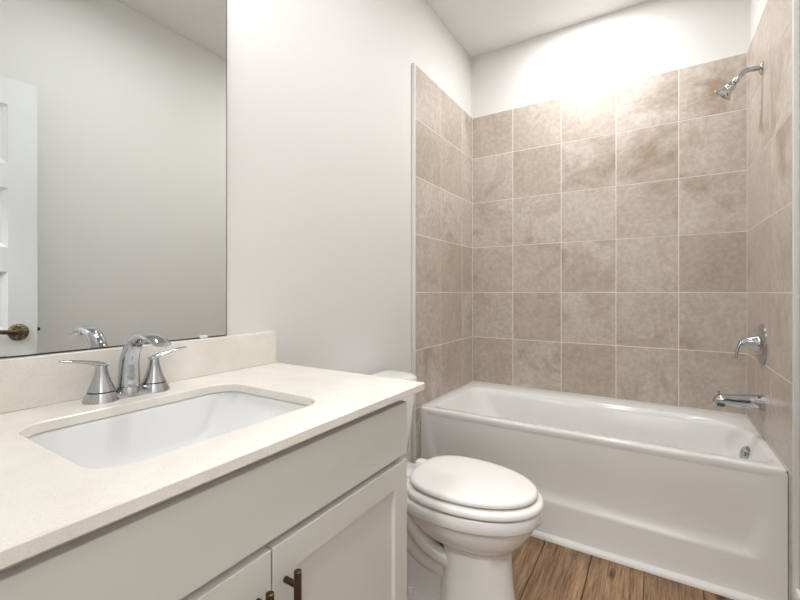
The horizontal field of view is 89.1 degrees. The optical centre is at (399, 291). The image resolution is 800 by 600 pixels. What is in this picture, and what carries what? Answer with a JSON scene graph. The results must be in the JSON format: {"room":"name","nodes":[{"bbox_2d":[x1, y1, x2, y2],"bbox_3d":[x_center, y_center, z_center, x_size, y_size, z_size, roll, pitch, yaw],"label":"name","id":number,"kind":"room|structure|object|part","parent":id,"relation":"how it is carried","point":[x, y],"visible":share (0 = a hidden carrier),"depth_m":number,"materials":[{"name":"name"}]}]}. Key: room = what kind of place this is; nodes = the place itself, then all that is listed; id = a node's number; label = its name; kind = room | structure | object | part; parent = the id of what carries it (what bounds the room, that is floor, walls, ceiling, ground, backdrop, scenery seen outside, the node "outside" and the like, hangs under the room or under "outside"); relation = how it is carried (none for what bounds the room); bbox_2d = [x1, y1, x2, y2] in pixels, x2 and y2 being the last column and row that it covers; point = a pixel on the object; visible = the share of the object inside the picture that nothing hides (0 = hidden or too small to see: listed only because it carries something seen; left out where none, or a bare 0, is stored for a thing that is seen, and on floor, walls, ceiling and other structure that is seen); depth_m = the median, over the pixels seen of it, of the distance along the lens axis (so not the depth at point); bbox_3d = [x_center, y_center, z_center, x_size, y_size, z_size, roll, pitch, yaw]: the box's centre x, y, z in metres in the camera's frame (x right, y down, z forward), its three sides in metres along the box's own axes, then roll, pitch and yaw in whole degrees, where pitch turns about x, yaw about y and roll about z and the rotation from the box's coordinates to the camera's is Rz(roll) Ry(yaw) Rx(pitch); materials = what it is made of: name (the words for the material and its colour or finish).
{"room":"bathroom","nodes":[
{"label":"bathroom","id":0,"kind":"room"},
{"bbox_2d":[7,0,471,463],"bbox_3d":[-0.633,-0.267,1.185,0.119,2.850,4.397,0,0,32],"label":"wall","id":1,"kind":"structure","parent":0,"point":[349,122],"depth_m":1.79,"materials":[{"name":"white paint"}]},
{"bbox_2d":[0,0,226,357],"bbox_3d":[-0.744,-0.418,0.913,0.018,1.106,0.803,0,0,32],"label":"mirror","id":2,"kind":"object","parent":1,"relation":"attached to","point":[113,113],"visible":1,"depth_m":0.98,"materials":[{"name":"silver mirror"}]},
{"bbox_2d":[0,331,275,413],"bbox_3d":[-0.694,0.188,0.980,0.032,0.106,0.978,0,0,32],"label":"backsplash","id":3,"kind":"structure","parent":1,"relation":"attached to","point":[26,382],"depth_m":0.96,"materials":[{"name":"beige stone"}]},
{"bbox_2d":[426,0,648,57],"bbox_3d":[0.032,-1.742,0.710,1.750,0.100,4.497,0,0,32],"label":"ceiling","id":4,"kind":"structure","parent":0,"point":[480,27],"depth_m":2.50,"materials":[{"name":"white paint"}]},
{"bbox_2d":[471,0,749,415],"bbox_3d":[1.193,-0.267,2.566,1.550,2.850,0.117,0,0,32],"label":"wall","id":5,"kind":"structure","parent":0,"point":[609,169],"depth_m":2.44,"materials":[{"name":"beige tile"}]},
{"bbox_2d":[512,536,732,599],"bbox_3d":[0.032,1.208,0.710,1.750,0.100,4.497,0,0,32],"label":"floor","id":6,"kind":"structure","parent":0,"point":[542,569],"depth_m":1.63,"materials":[{"name":"brown wood"}]},
{"bbox_2d":[0,399,406,599],"bbox_3d":[-0.453,0.710,0.812,0.617,0.896,0.920,0,0,32],"label":"bathroom vanity","id":7,"kind":"object","parent":6,"relation":"on","point":[323,516],"visible":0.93,"depth_m":0.68,"materials":[{"name":"white paint"}]},
{"bbox_2d":[0,331,424,569],"bbox_3d":[-0.450,0.198,0.828,0.607,0.126,0.978,0,0,32],"label":"countertop","id":8,"kind":"structure","parent":7,"relation":"on","point":[48,501],"depth_m":0.78,"materials":[{"name":"beige stone"}]},
{"bbox_2d":[59,332,186,404],"bbox_3d":[-0.623,0.165,0.930,0.211,0.152,0.211,0,0,-18],"label":"faucet","id":9,"kind":"object","parent":8,"relation":"on","point":[101,390],"visible":1,"depth_m":0.92,"materials":[{"name":"silver metal"}]},
{"bbox_3d":[-0.677,0.154,0.872,0.023,0.024,0.088,0,0,32],"label":"lever","id":10,"kind":"part","parent":9,"relation":"part of","materials":[{"name":"silver metal"}]},
{"bbox_3d":[-0.661,0.200,0.900,0.069,0.082,0.069,0,0,32],"label":"handle","id":11,"kind":"part","parent":9,"relation":"part of","materials":[{"name":"silver metal"}]},
{"bbox_3d":[-0.580,0.165,0.915,0.176,0.152,0.053,0,0,32],"label":"spout","id":12,"kind":"part","parent":9,"relation":"part of","materials":[{"name":"silver metal"}]},
{"bbox_3d":[-0.602,0.200,0.995,0.069,0.082,0.069,0,0,32],"label":"handle","id":13,"kind":"part","parent":9,"relation":"part of","materials":[{"name":"silver metal"}]},
{"bbox_3d":[-0.584,0.154,1.022,0.023,0.024,0.088,0,0,32],"label":"lever","id":14,"kind":"part","parent":9,"relation":"part of","materials":[{"name":"silver metal"}]},
{"bbox_2d":[27,391,306,468],"bbox_3d":[-0.428,0.326,0.810,0.400,0.129,0.490,0,0,32],"label":"sink","id":15,"kind":"object","parent":8,"relation":"in","point":[136,436],"visible":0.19,"depth_m":0.92,"materials":[{"name":"white ceramic"}]},
{"bbox_3d":[-0.346,0.737,0.489,0.018,0.609,0.462,0,0,32],"label":"door","id":16,"kind":"part","parent":7,"relation":"part of","materials":[{"name":"white paint"}]},
{"bbox_3d":[-0.215,0.554,0.647,0.038,0.160,0.013,0,0,32],"label":"handle","id":17,"kind":"part","parent":7,"relation":"part of","materials":[{"name":"brown metal"}]},
{"bbox_3d":[-0.184,0.553,0.697,0.038,0.160,0.013,0,0,32],"label":"handle","id":18,"kind":"part","parent":7,"relation":"part of","materials":[{"name":"brown metal"}]},
{"bbox_3d":[-0.105,0.737,0.873,0.018,0.609,0.437,0,0,32],"label":"door","id":19,"kind":"part","parent":7,"relation":"part of","materials":[{"name":"white paint"}]},
{"bbox_2d":[371,370,543,599],"bbox_3d":[0.149,0.765,1.576,0.789,0.786,0.452,0,0,32],"label":"toilet","id":20,"kind":"object","parent":6,"relation":"on","point":[467,517],"visible":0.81,"depth_m":1.40,"materials":[{"name":"white ceramic"}]},
{"bbox_3d":[-0.101,0.391,1.732,0.201,0.038,0.452,0,0,32],"label":"tank lid","id":21,"kind":"part","parent":20,"relation":"part of","materials":[{"name":"white ceramic"}]},
{"bbox_3d":[-0.103,0.571,1.734,0.182,0.320,0.426,0,0,32],"label":"tank","id":22,"kind":"part","parent":20,"relation":"part of","materials":[{"name":"white ceramic"}]},
{"bbox_3d":[0.268,0.688,1.490,0.458,0.027,0.346,0,0,32],"label":"lid","id":23,"kind":"part","parent":20,"relation":"part of","materials":[{"name":"white plastic"}]},
{"bbox_3d":[0.268,0.724,1.490,0.495,0.033,0.376,0,0,32],"label":"seat","id":24,"kind":"part","parent":20,"relation":"part of","materials":[{"name":"white plastic"}]},
{"bbox_2d":[421,382,787,599],"bbox_3d":[0.960,0.900,2.192,1.515,0.514,0.764,0,0,32],"label":"bathtub","id":25,"kind":"object","parent":6,"relation":"on","point":[698,494],"visible":0.86,"depth_m":1.79,"materials":[{"name":"white ceramic"}]},
{"bbox_3d":[1.578,0.742,1.850,0.039,0.077,0.076,0,0,14],"label":"overflow plate","id":26,"kind":"part","parent":25,"relation":"part of","materials":[{"name":"silver metal"}]},
{"bbox_2d":[530,530,764,599],"bbox_3d":[0.751,1.146,1.857,1.512,0.024,0.022,0,0,32],"label":"trim","id":27,"kind":"structure","parent":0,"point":[700,584],"depth_m":1.68,"materials":[{"name":"white paint"}]},
{"bbox_2d":[747,0,799,599],"bbox_3d":[0.751,-0.267,0.319,0.117,2.850,4.397,0,0,32],"label":"wall","id":28,"kind":"structure","parent":0,"point":[773,96],"depth_m":1.59,"materials":[{"name":"beige tile"}]},
{"bbox_2d":[712,391,764,410],"bbox_3d":[1.529,0.492,1.841,0.182,0.070,0.068,0,0,32],"label":"tub spout","id":29,"kind":"object","parent":28,"relation":"attached to","point":[757,402],"visible":1,"depth_m":1.82,"materials":[{"name":"silver metal"}]},
{"bbox_2d":[714,61,763,100],"bbox_3d":[1.556,-0.958,1.873,0.174,0.140,0.083,0,0,36],"label":"shower","id":30,"kind":"object","parent":28,"relation":"attached to","point":[725,92],"visible":1,"depth_m":1.86,"materials":[{"name":"silver metal"}]},
{"bbox_3d":[1.576,-0.989,1.841,0.096,0.052,0.025,0,0,32],"label":"shower arm","id":31,"kind":"part","parent":30,"relation":"part of","materials":[{"name":"silver metal"}]},
{"bbox_2d":[735,324,766,364],"bbox_3d":[1.576,0.234,1.839,0.098,0.184,0.184,0,0,32],"label":"shower valve","id":32,"kind":"object","parent":28,"relation":"attached to","point":[758,342],"visible":1,"depth_m":1.80,"materials":[{"name":"silver metal"}]},
{"bbox_3d":[1.550,0.261,1.852,0.044,0.093,0.024,0,0,23],"label":"lever","id":33,"kind":"part","parent":32,"relation":"part of","materials":[{"name":"silver metal"}]},
{"bbox_2d":[795,588,799,599],"bbox_3d":[0.856,1.091,0.579,0.014,0.135,1.945,0,0,32],"label":"baseboard","id":34,"kind":"structure","parent":28,"relation":"attached to","point":[797,591],"depth_m":1.39,"materials":[{"name":"white paint"}]}
]}

